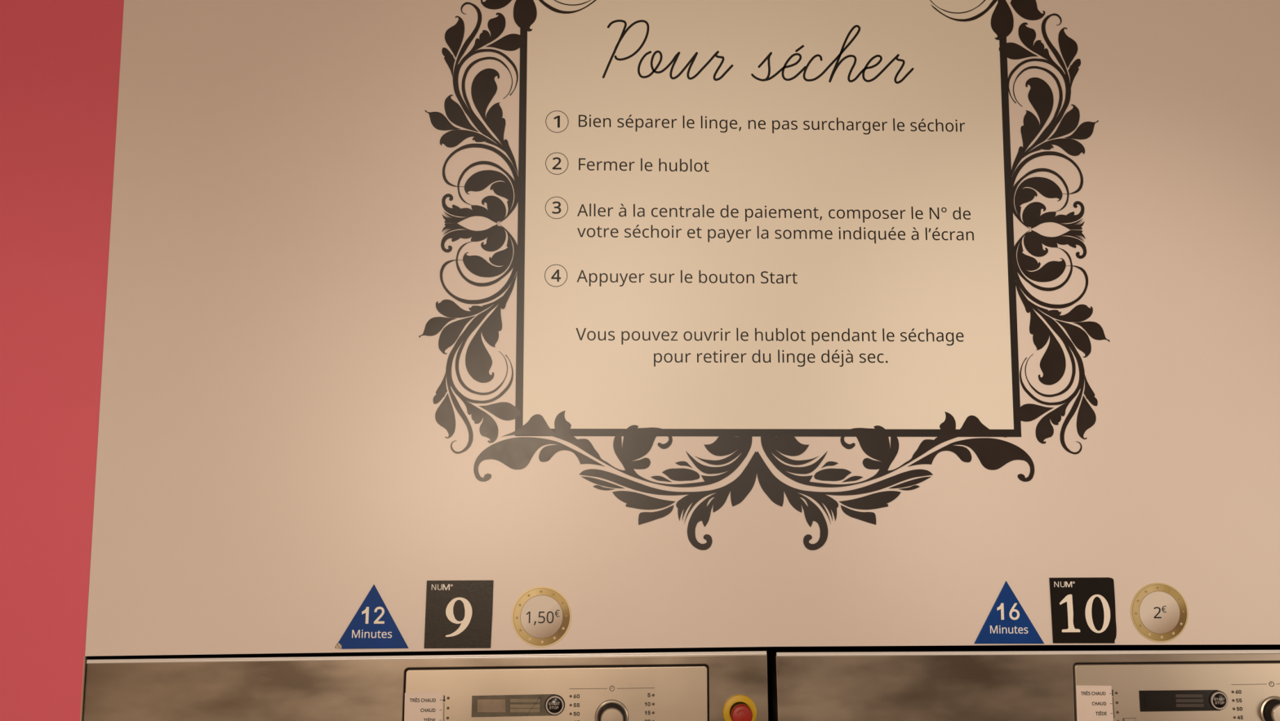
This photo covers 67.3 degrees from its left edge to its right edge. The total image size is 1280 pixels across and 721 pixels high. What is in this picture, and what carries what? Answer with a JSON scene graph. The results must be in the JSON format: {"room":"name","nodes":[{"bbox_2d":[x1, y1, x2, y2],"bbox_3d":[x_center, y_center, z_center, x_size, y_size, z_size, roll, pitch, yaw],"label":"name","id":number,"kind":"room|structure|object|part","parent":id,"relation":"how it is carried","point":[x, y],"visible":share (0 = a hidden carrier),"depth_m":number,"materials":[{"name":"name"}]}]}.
{"room":"laundromat","nodes":[
{"label":"laundromat","id":0,"kind":"room"},
{"bbox_2d":[100,655,119,657],"bbox_3d":[0.178,0.504,2.033,4.050,2.650,0.100,0,-6,-3],"label":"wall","id":1,"kind":"structure","parent":0,"point":[100,655],"depth_m":1.92,"materials":[{"name":"black"}]},
{"bbox_2d":[0,0,1279,720],"bbox_3d":[0.222,0.405,1.098,4.050,2.650,0.018,0,-6,-3],"label":"wall","id":2,"kind":"structure","parent":0,"point":[273,451],"depth_m":1.11,"materials":[{"name":"white paint"}]},
{"bbox_2d":[80,656,85,720],"bbox_3d":[-0.612,1.022,0.986,0.002,1.400,0.003,0,-6,-3],"label":"trim","id":3,"kind":"structure","parent":2,"relation":"attached to","point":[84,661],"depth_m":1.05,"materials":[{"name":"beige"}]},
{"bbox_2d":[82,655,100,720],"bbox_3d":[-0.613,1.023,1.003,0.002,1.400,0.031,0,-6,-3],"label":"trim","id":4,"kind":"structure","parent":2,"relation":"attached to","point":[88,657],"depth_m":1.06,"materials":[{"name":"black"}]},
{"bbox_2d":[334,584,408,648],"bbox_3d":[-0.299,0.286,1.076,0.081,0.071,0.002,0,-6,-3],"label":"sticker","id":5,"kind":"object","parent":2,"relation":"attached to","point":[372,626],"visible":1,"depth_m":1.07,"materials":[{"name":"blue"}]},
{"bbox_2d":[423,580,493,648],"bbox_3d":[-0.204,0.285,1.081,0.076,0.075,0.002,0,-6,-3],"label":"number plate","id":6,"kind":"object","parent":2,"relation":"attached to","point":[459,613],"visible":1,"depth_m":1.08,"materials":[{"name":"black plastic"}]},
{"bbox_2d":[418,2,525,453],"bbox_3d":[-0.196,-0.162,1.129,0.119,0.540,0.001,0,-6,-3],"label":"decal","id":7,"kind":"object","parent":2,"relation":"attached to","point":[478,362],"visible":1,"depth_m":1.13,"materials":[{"name":"black plastic"}]},
{"bbox_2d":[441,193,497,223],"bbox_3d":[-0.200,-0.178,1.131,0.065,0.035,0.001,0,-6,-3],"label":"flower","id":8,"kind":"object","parent":7,"relation":"on","point":[491,213],"depth_m":1.13,"materials":[{"name":"black plastic"}]},
{"bbox_2d":[440,223,497,252],"bbox_3d":[-0.200,-0.143,1.127,0.066,0.035,0.001,0,-6,-3],"label":"flower","id":9,"kind":"object","parent":7,"relation":"on","point":[491,233],"depth_m":1.13,"materials":[{"name":"black plastic"}]},
{"bbox_3d":[-0.185,-0.013,1.114,0.077,0.126,0.001,0,-6,-3],"label":"stem","id":10,"kind":"part","parent":7,"relation":"part of","materials":[{"name":"black plastic"}]},
{"bbox_3d":[-0.184,-0.310,1.145,0.077,0.127,0.001,0,-6,-3],"label":"stem","id":11,"kind":"part","parent":7,"relation":"part of","materials":[{"name":"black plastic"}]},
{"bbox_2d":[480,0,595,31],"bbox_3d":[-0.117,-0.431,1.161,0.151,0.070,0.001,0,-6,-3],"label":"decal","id":12,"kind":"object","parent":2,"relation":"attached to","point":[525,13],"visible":1,"depth_m":1.16,"materials":[{"name":"black plastic"}]},
{"bbox_2d":[511,586,571,646],"bbox_3d":[-0.111,0.289,1.085,0.067,0.067,0.001,0,-6,-3],"label":"price sticker","id":13,"kind":"object","parent":2,"relation":"attached to","point":[541,616],"visible":1,"depth_m":1.08,"materials":[{"name":"gold metal"}]},
{"bbox_2d":[473,410,1034,550],"bbox_3d":[0.137,0.138,1.113,0.654,0.160,0.001,0,-6,-3],"label":"decal","id":14,"kind":"object","parent":2,"relation":"attached to","point":[516,453],"visible":1,"depth_m":1.11,"materials":[{"name":"black plastic"}]},
{"bbox_3d":[-0.015,0.104,1.109,0.290,0.084,0.001,0,-6,-3],"label":"stem","id":15,"kind":"part","parent":14,"relation":"part of","materials":[{"name":"black plastic"}]},
{"bbox_3d":[0.287,0.106,1.123,0.292,0.084,0.001,0,-6,-3],"label":"stem","id":16,"kind":"part","parent":14,"relation":"part of","materials":[{"name":"black plastic"}]},
{"bbox_2d":[515,0,1021,436],"bbox_3d":[0.154,-0.194,1.149,0.596,0.568,0.001,0,-6,-3],"label":"sign","id":17,"kind":"object","parent":2,"relation":"attached to","point":[737,218],"visible":1,"depth_m":1.15,"materials":[{"name":"white"}]},
{"bbox_2d":[929,0,1044,39],"bbox_3d":[0.426,-0.429,1.187,0.152,0.069,0.001,0,-6,-3],"label":"decal","id":18,"kind":"object","parent":2,"relation":"attached to","point":[1002,19],"visible":1,"depth_m":1.19,"materials":[{"name":"black plastic"}]},
{"bbox_2d":[973,580,1044,643],"bbox_3d":[0.425,0.290,1.110,0.082,0.071,0.002,0,-6,-3],"label":"sticker","id":19,"kind":"object","parent":2,"relation":"attached to","point":[1006,622],"visible":1,"depth_m":1.11,"materials":[{"name":"blue"}]},
{"bbox_2d":[999,13,1109,453],"bbox_3d":[0.502,-0.160,1.161,0.121,0.543,0.001,0,-6,-3],"label":"decal","id":20,"kind":"object","parent":2,"relation":"attached to","point":[1040,95],"visible":1,"depth_m":1.16,"materials":[{"name":"black plastic"}]},
{"bbox_3d":[0.490,-0.308,1.177,0.079,0.127,0.001,0,-6,-3],"label":"stem","id":21,"kind":"part","parent":20,"relation":"part of","materials":[{"name":"black plastic"}]},
{"bbox_3d":[0.490,-0.010,1.145,0.079,0.126,0.001,0,-6,-3],"label":"stem","id":22,"kind":"part","parent":20,"relation":"part of","materials":[{"name":"black plastic"}]},
{"bbox_2d":[1031,200,1084,229],"bbox_3d":[0.505,-0.176,1.163,0.067,0.035,0.001,0,-6,-3],"label":"leaf","id":23,"kind":"object","parent":20,"relation":"on","point":[1036,207],"depth_m":1.16,"materials":[{"name":"black plastic"}]},
{"bbox_2d":[1031,230,1086,258],"bbox_3d":[0.505,-0.140,1.160,0.067,0.035,0.001,0,-6,-3],"label":"leaf","id":24,"kind":"object","parent":20,"relation":"on","point":[1037,239],"depth_m":1.16,"materials":[{"name":"black plastic"}]},
{"bbox_2d":[1048,577,1116,643],"bbox_3d":[0.514,0.290,1.114,0.077,0.075,0.002,0,-6,-3],"label":"number plate","id":25,"kind":"object","parent":2,"relation":"attached to","point":[1082,608],"visible":1,"depth_m":1.11,"materials":[{"name":"black plastic"}]},
{"bbox_2d":[1130,582,1188,642],"bbox_3d":[0.604,0.293,1.118,0.068,0.068,0.001,0,-6,-3],"label":"price sticker","id":26,"kind":"object","parent":2,"relation":"attached to","point":[1159,612],"visible":1,"depth_m":1.12,"materials":[{"name":"gold metal"}]},
{"bbox_3d":[0.291,1.619,-0.496,4.250,0.100,4.900,0,-6,-3],"label":"floor","id":27,"kind":"structure","parent":0,"visible":0},
{"bbox_2d":[83,646,768,720],"bbox_3d":[-0.250,1.064,1.382,0.775,1.398,0.796,0,-6,-3],"label":"dryer","id":28,"kind":"object","parent":27,"relation":"on","point":[672,683],"visible":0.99,"depth_m":1.08,"materials":[{"name":"metal"}]},
{"bbox_2d":[404,691,442,720],"bbox_3d":[-0.241,0.402,1.070,0.042,0.065,0.001,0,-6,-3],"label":"label","id":29,"kind":"object","parent":28,"relation":"attached to","point":[425,705],"visible":1,"depth_m":1.07,"materials":[{"name":"paper"}]},
{"bbox_3d":[-0.093,0.397,1.081,0.340,0.101,0.007,0,-6,-3],"label":"control panel","id":30,"kind":"part","parent":28,"relation":"part of","materials":[{"name":"white plastic"}]},
{"bbox_3d":[0.113,0.397,1.083,0.022,0.022,0.009,0,-6,-3],"label":"stop button stem","id":31,"kind":"part","parent":28,"relation":"part of","materials":[{"name":"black plastic"}]},
{"bbox_2d":[755,644,1279,720],"bbox_3d":[0.547,1.069,1.421,0.821,1.396,0.790,0,-6,-3],"label":"dryer","id":32,"kind":"object","parent":27,"relation":"on","point":[1172,682],"visible":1,"depth_m":1.11,"materials":[{"name":"metal"}]},
{"bbox_2d":[1075,684,1113,720],"bbox_3d":[0.523,0.407,1.105,0.043,0.065,0.001,0,-6,-3],"label":"label","id":33,"kind":"object","parent":32,"relation":"attached to","point":[1094,702],"visible":1,"depth_m":1.11,"materials":[{"name":"paper"}]},
{"bbox_3d":[0.688,0.407,1.117,0.373,0.109,0.007,0,-6,-3],"label":"control panel","id":34,"kind":"part","parent":32,"relation":"part of","materials":[{"name":"white plastic"}]}
]}

